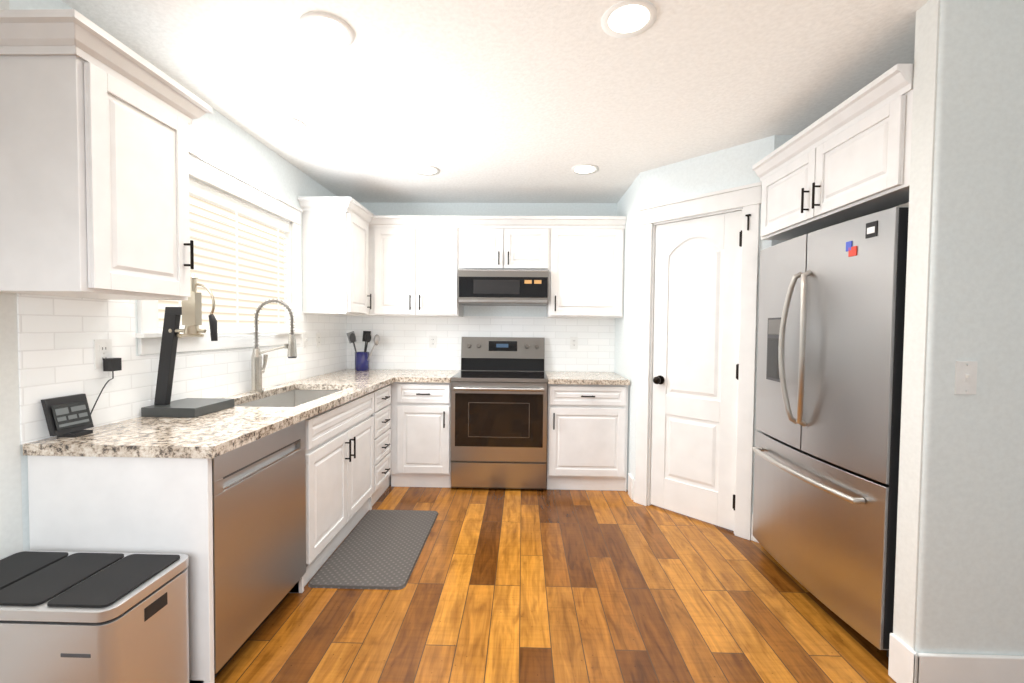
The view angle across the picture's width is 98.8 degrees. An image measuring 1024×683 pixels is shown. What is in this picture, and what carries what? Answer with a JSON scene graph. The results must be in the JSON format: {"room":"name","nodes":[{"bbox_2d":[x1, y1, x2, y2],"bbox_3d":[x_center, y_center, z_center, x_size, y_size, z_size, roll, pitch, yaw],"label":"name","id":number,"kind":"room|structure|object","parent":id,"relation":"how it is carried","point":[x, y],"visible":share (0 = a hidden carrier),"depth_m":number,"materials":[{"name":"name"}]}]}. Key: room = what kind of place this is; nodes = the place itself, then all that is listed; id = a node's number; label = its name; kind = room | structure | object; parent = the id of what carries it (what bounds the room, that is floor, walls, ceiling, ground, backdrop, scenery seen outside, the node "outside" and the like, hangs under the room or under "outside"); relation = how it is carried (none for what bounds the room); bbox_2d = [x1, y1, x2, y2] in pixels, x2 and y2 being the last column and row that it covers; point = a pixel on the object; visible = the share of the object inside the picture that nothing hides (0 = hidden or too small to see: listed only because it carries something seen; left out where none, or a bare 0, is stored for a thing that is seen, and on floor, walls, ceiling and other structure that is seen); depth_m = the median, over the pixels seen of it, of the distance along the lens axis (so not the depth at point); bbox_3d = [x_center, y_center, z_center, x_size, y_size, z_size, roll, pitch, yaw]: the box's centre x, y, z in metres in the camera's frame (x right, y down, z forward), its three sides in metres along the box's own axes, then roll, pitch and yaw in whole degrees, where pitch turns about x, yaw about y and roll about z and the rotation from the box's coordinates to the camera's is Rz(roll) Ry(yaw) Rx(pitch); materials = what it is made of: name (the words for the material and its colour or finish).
{"room":"kitchen","nodes":[
{"label":"kitchen","id":0,"kind":"room"},
{"bbox_2d":[9,0,336,550],"bbox_3d":[-1.690,0.037,0.577,0.100,2.440,7.267,1,2,1],"label":"wall","id":1,"kind":"structure","parent":0,"point":[217,137],"depth_m":2.53,"materials":[{"name":"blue paint"}]},
{"bbox_2d":[0,0,22,558],"bbox_3d":[-1.673,0.081,-0.810,0.003,2.440,4.492,1,2,1],"label":"wall","id":2,"kind":"structure","parent":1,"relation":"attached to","point":[11,534],"depth_m":1.41,"materials":[{"name":"white paint"}]},
{"bbox_2d":[0,17,195,299],"bbox_3d":[-1.434,-0.548,1.514,0.350,0.783,0.422,1,2,1],"label":"upper cabinet","id":3,"kind":"object","parent":1,"relation":"attached to","point":[95,120],"depth_m":1.32,"materials":[{"name":"white paint"}]},
{"bbox_2d":[17,294,348,444],"bbox_3d":[-1.582,0.046,2.772,0.008,0.506,2.673,1,2,1],"label":"tile backsplash","id":4,"kind":"structure","parent":1,"relation":"attached to","point":[57,335],"depth_m":1.78,"materials":[{"name":"white tile"}]},
{"bbox_2d":[91,339,121,413],"bbox_3d":[-1.585,0.155,1.688,0.040,0.327,0.140,1,2,1],"label":"electrical outlet","id":5,"kind":"object","parent":4,"relation":"attached to","point":[104,360],"visible":0.94,"depth_m":1.71,"materials":[{"name":"white plastic"}]},
{"bbox_2d":[303,332,307,347],"bbox_3d":[-1.556,-0.011,3.316,0.016,0.114,0.070,1,2,1],"label":"light switch","id":6,"kind":"object","parent":4,"relation":"attached to","point":[305,340],"visible":1,"depth_m":3.31,"materials":[{"name":"white plastic"}]},
{"bbox_2d":[316,333,320,346],"bbox_3d":[-1.555,-0.013,3.526,0.008,0.114,0.070,1,2,1],"label":"electrical outlet","id":7,"kind":"object","parent":4,"relation":"attached to","point":[318,339],"visible":1,"depth_m":3.52,"materials":[{"name":"white plastic"}]},
{"bbox_2d":[135,149,304,354],"bbox_3d":[-1.616,-0.454,2.543,0.149,0.983,1.390,1,2,1],"label":"window","id":8,"kind":"structure","parent":1,"relation":"in","point":[148,335],"depth_m":2.52,"materials":[{"name":"white wood"}]},
{"bbox_2d":[158,179,288,329],"bbox_3d":[-1.620,-0.442,2.543,0.058,0.743,1.138,1,2,1],"label":"window blinds","id":9,"kind":"object","parent":8,"relation":"attached to","point":[238,270],"visible":0.65,"depth_m":2.55,"materials":[{"name":"white plastic"}]},
{"bbox_2d":[300,197,371,315],"bbox_3d":[-1.385,-0.641,3.482,0.350,0.848,0.425,1,2,1],"label":"upper cabinet","id":10,"kind":"object","parent":1,"relation":"attached to","point":[337,231],"depth_m":3.28,"materials":[{"name":"white paint"}]},
{"bbox_2d":[360,203,616,316],"bbox_3d":[-0.250,-0.059,4.125,2.603,2.440,0.100,1,2,1],"label":"wall","id":11,"kind":"structure","parent":0,"point":[505,209],"depth_m":4.04,"materials":[{"name":"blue paint"}]},
{"bbox_2d":[372,213,463,316],"bbox_3d":[-0.836,-0.643,3.894,0.772,0.836,0.349,1,2,1],"label":"upper cabinet","id":12,"kind":"object","parent":11,"relation":"attached to","point":[416,259],"depth_m":3.72,"materials":[{"name":"white paint"}]},
{"bbox_2d":[349,316,614,371],"bbox_3d":[-0.288,0.018,4.074,2.472,0.506,0.008,1,2,1],"label":"tile backsplash","id":13,"kind":"structure","parent":11,"relation":"attached to","point":[404,341],"depth_m":4.07,"materials":[{"name":"white tile"}]},
{"bbox_2d":[429,336,436,347],"bbox_3d":[-0.736,0.003,4.076,0.070,0.114,0.008,1,2,1],"label":"electrical outlet","id":14,"kind":"object","parent":13,"relation":"attached to","point":[432,341],"visible":1,"depth_m":4.07,"materials":[{"name":"white plastic"}]},
{"bbox_2d":[570,337,577,348],"bbox_3d":[0.571,0.014,4.044,0.070,0.114,0.008,1,2,1],"label":"electrical outlet","id":15,"kind":"object","parent":13,"relation":"attached to","point":[573,342],"visible":1,"depth_m":4.04,"materials":[{"name":"white plastic"}]},
{"bbox_2d":[460,216,551,272],"bbox_3d":[-0.064,-0.832,3.869,0.767,0.442,0.349,1,2,1],"label":"upper cabinet","id":16,"kind":"object","parent":11,"relation":"attached to","point":[486,242],"depth_m":3.70,"materials":[{"name":"white paint"}]},
{"bbox_2d":[458,269,548,305],"bbox_3d":[-0.069,-0.464,3.848,0.755,0.280,0.411,1,2,1],"label":"microwave","id":17,"kind":"object","parent":16,"relation":"attached to","point":[476,287],"visible":1,"depth_m":3.65,"materials":[{"name":"silver metal"}]},
{"bbox_2d":[546,216,626,317],"bbox_3d":[0.632,-0.628,3.858,0.631,0.836,0.349,1,2,1],"label":"upper cabinet","id":18,"kind":"object","parent":11,"relation":"attached to","point":[586,279],"depth_m":3.69,"materials":[{"name":"white paint"}]},
{"bbox_2d":[61,0,929,202],"bbox_3d":[0.650,-1.208,0.497,5.150,0.100,7.500,1,2,1],"label":"ceiling","id":19,"kind":"structure","parent":0,"point":[504,101],"depth_m":2.02,"materials":[{"name":"paint"}]},
{"bbox_2d":[268,115,306,132],"bbox_3d":[-1.277,-1.236,2.496,0.200,0.006,0.200,1,2,1],"label":"recessed light","id":20,"kind":"object","parent":19,"relation":"in","point":[290,124],"visible":1,"depth_m":2.49,"materials":[{"name":"white plastic"}]},
{"bbox_2d":[299,12,354,47],"bbox_3d":[-0.716,-1.206,1.702,0.200,0.006,0.200,1,2,1],"label":"recessed light","id":21,"kind":"object","parent":19,"relation":"in","point":[324,29],"visible":1,"depth_m":1.70,"materials":[{"name":"white plastic"}]},
{"bbox_2d":[412,165,439,175],"bbox_3d":[-0.629,-1.251,3.210,0.200,0.006,0.200,1,2,1],"label":"recessed light","id":22,"kind":"object","parent":19,"relation":"in","point":[427,170],"visible":1,"depth_m":3.21,"materials":[{"name":"white plastic"}]},
{"bbox_2d":[571,164,598,174],"bbox_3d":[0.525,-1.239,3.161,0.200,0.006,0.200,1,2,1],"label":"recessed light","id":23,"kind":"object","parent":19,"relation":"in","point":[584,169],"visible":1,"depth_m":3.16,"materials":[{"name":"white plastic"}]},
{"bbox_2d":[601,0,656,37],"bbox_3d":[0.432,-1.192,1.624,0.200,0.006,0.200,1,2,1],"label":"recessed light","id":24,"kind":"object","parent":19,"relation":"in","point":[625,17],"visible":1,"depth_m":1.62,"materials":[{"name":"white plastic"}]},
{"bbox_2d":[214,485,895,682],"bbox_3d":[0.626,1.330,0.576,5.150,0.100,7.500,1,2,1],"label":"floor","id":25,"kind":"structure","parent":0,"point":[546,585],"depth_m":1.99,"materials":[{"name":"brown wood"}]},
{"bbox_2d":[0,551,188,682],"bbox_3d":[-1.330,0.962,1.293,0.583,0.554,0.294,1,2,1],"label":"trash can","id":26,"kind":"object","parent":25,"relation":"on","point":[87,617],"visible":1,"depth_m":1.21,"materials":[{"name":"silver plastic"}]},
{"bbox_2d":[212,420,305,677],"bbox_3d":[-1.297,0.799,1.800,0.602,0.850,0.620,1,2,1],"label":"dishwasher","id":27,"kind":"object","parent":25,"relation":"on","point":[259,521],"visible":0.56,"depth_m":1.71,"materials":[{"name":"silver metal"}]},
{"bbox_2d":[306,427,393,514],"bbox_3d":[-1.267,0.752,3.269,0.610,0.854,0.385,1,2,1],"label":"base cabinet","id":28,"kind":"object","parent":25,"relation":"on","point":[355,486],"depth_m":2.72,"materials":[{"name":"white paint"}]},
{"bbox_2d":[22,369,458,462],"bbox_3d":[-1.041,0.321,2.763,1.077,0.038,2.665,1,2,1],"label":"countertop","id":29,"kind":"structure","parent":28,"relation":"on","point":[339,425],"depth_m":2.13,"materials":[{"name":"beige stone"}]},
{"bbox_2d":[41,394,93,436],"bbox_3d":[-1.563,0.265,1.563,0.080,0.137,0.140,1,2,1],"label":"digital clock display","id":30,"kind":"object","parent":29,"relation":"on","point":[68,416],"visible":1,"depth_m":1.55,"materials":[{"name":"black plastic"}]},
{"bbox_2d":[141,273,234,417],"bbox_3d":[-1.443,0.011,1.998,0.284,0.620,0.260,1,2,1],"label":"stand","id":31,"kind":"object","parent":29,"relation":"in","point":[190,310],"visible":0.92,"depth_m":1.92,"materials":[{"name":"metal"}]},
{"bbox_2d":[250,299,296,390],"bbox_3d":[-1.423,0.023,2.634,0.271,0.560,0.115,1,2,1],"label":"faucet","id":32,"kind":"object","parent":29,"relation":"on","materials":[{"name":"silver metal"}]},
{"bbox_2d":[235,387,341,406],"bbox_3d":[-1.278,0.442,2.572,0.455,0.219,0.860,1,2,1],"label":"sink","id":33,"kind":"object","parent":29,"relation":"in","point":[296,394],"depth_m":2.94,"materials":[{"name":"silver metal"}]},
{"bbox_2d":[346,331,379,370],"bbox_3d":[-1.350,0.082,3.975,0.340,0.356,0.189,1,2,1],"label":"utensil crock","id":34,"kind":"object","parent":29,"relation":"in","point":[362,361],"visible":1,"depth_m":3.92,"materials":[{"name":"ceramic"}]},
{"bbox_2d":[308,510,437,589],"bbox_3d":[-0.764,1.197,2.613,0.490,0.012,0.910,1,2,1],"label":"kitchen mat","id":35,"kind":"object","parent":25,"relation":"on","point":[379,549],"visible":0.96,"depth_m":2.48,"materials":[{"name":"rubber"}]},
{"bbox_2d":[394,379,450,487],"bbox_3d":[-0.725,0.741,3.798,0.486,0.854,0.618,1,2,1],"label":"base cabinet","id":36,"kind":"object","parent":25,"relation":"on","point":[422,441],"depth_m":3.49,"materials":[{"name":"white paint"}]},
{"bbox_2d":[451,337,547,488],"bbox_3d":[-0.096,0.573,3.732,0.762,1.205,0.691,1,2,1],"label":"range","id":37,"kind":"object","parent":25,"relation":"on","point":[499,390],"visible":1,"depth_m":3.45,"materials":[{"name":"silver metal"}]},
{"bbox_2d":[546,383,627,491],"bbox_3d":[0.605,0.754,3.765,0.632,0.854,0.618,1,2,1],"label":"base cabinet","id":38,"kind":"object","parent":25,"relation":"on","point":[587,426],"depth_m":3.46,"materials":[{"name":"white paint"}]},
{"bbox_2d":[546,371,629,386],"bbox_3d":[0.609,0.307,3.737,0.633,0.038,0.636,1,2,1],"label":"countertop","id":39,"kind":"structure","parent":38,"relation":"on","point":[596,379],"depth_m":3.49,"materials":[{"name":"beige stone"}]},
{"bbox_2d":[752,202,908,657],"bbox_3d":[1.800,0.355,2.103,0.948,1.777,0.930,1,2,1],"label":"refrigerator","id":40,"kind":"object","parent":25,"relation":"on","point":[831,320],"visible":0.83,"depth_m":1.89,"materials":[{"name":"grey metal"}]},
{"bbox_2d":[614,174,639,490],"bbox_3d":[0.990,-0.032,3.649,0.100,2.440,0.791,1,2,1],"label":"wall","id":41,"kind":"structure","parent":0,"point":[628,205],"depth_m":3.47,"materials":[{"name":"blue paint"}]},
{"bbox_2d":[628,473,758,542],"bbox_3d":[1.214,1.127,3.039,0.634,0.165,0.771,1,2,1],"label":"baseboard","id":42,"kind":"structure","parent":41,"relation":"attached to","point":[631,487],"depth_m":3.31,"materials":[{"name":"white wood"}]},
{"bbox_2d":[635,135,774,513],"bbox_3d":[1.268,-0.009,2.972,0.100,2.440,0.877,-1,2,-44],"label":"wall","id":43,"kind":"structure","parent":0,"point":[727,168],"depth_m":2.86,"materials":[{"name":"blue paint"}]},
{"bbox_2d":[635,182,761,539],"bbox_3d":[1.225,0.125,2.971,0.167,2.172,0.838,-1,2,-44],"label":"door","id":44,"kind":"structure","parent":43,"relation":"attached to","point":[697,326],"depth_m":2.93,"materials":[{"name":"white paint"}]},
{"bbox_2d":[772,135,795,245],"bbox_3d":[1.926,0.007,2.660,0.780,2.440,0.100,1,2,1],"label":"wall","id":45,"kind":"structure","parent":0,"point":[779,140],"depth_m":2.57,"materials":[{"name":"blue paint"}]},
{"bbox_2d":[893,0,939,650],"bbox_3d":[1.447,0.037,1.567,0.023,2.440,0.087,1,2,1],"label":"wall","id":46,"kind":"structure","parent":0,"point":[917,278],"depth_m":1.56,"materials":[{"name":"paint"}]},
{"bbox_2d":[752,64,913,239],"bbox_3d":[1.730,-0.799,2.085,0.659,0.435,1.007,1,2,1],"label":"upper cabinet","id":47,"kind":"object","parent":46,"relation":"attached to","point":[849,158],"visible":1,"depth_m":1.91,"materials":[{"name":"white paint"}]},
{"bbox_2d":[915,0,1023,655],"bbox_3d":[2.338,0.046,1.540,1.800,2.440,0.100,1,2,1],"label":"wall","id":48,"kind":"structure","parent":0,"point":[970,591],"depth_m":1.51,"materials":[{"name":"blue paint"}]},
{"bbox_2d":[888,633,1023,682],"bbox_3d":[2.269,1.183,1.568,1.716,0.165,0.116,1,2,1],"label":"baseboard","id":49,"kind":"object","parent":48,"relation":"attached to","point":[908,664],"visible":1,"depth_m":1.53,"materials":[{"name":"white wood"}]},
{"bbox_2d":[954,361,977,393],"bbox_3d":[1.561,0.125,1.503,0.070,0.114,0.016,1,2,1],"label":"light switch","id":50,"kind":"object","parent":48,"relation":"attached to","point":[965,377],"visible":1,"depth_m":1.51,"materials":[{"name":"white plastic"}]}
]}

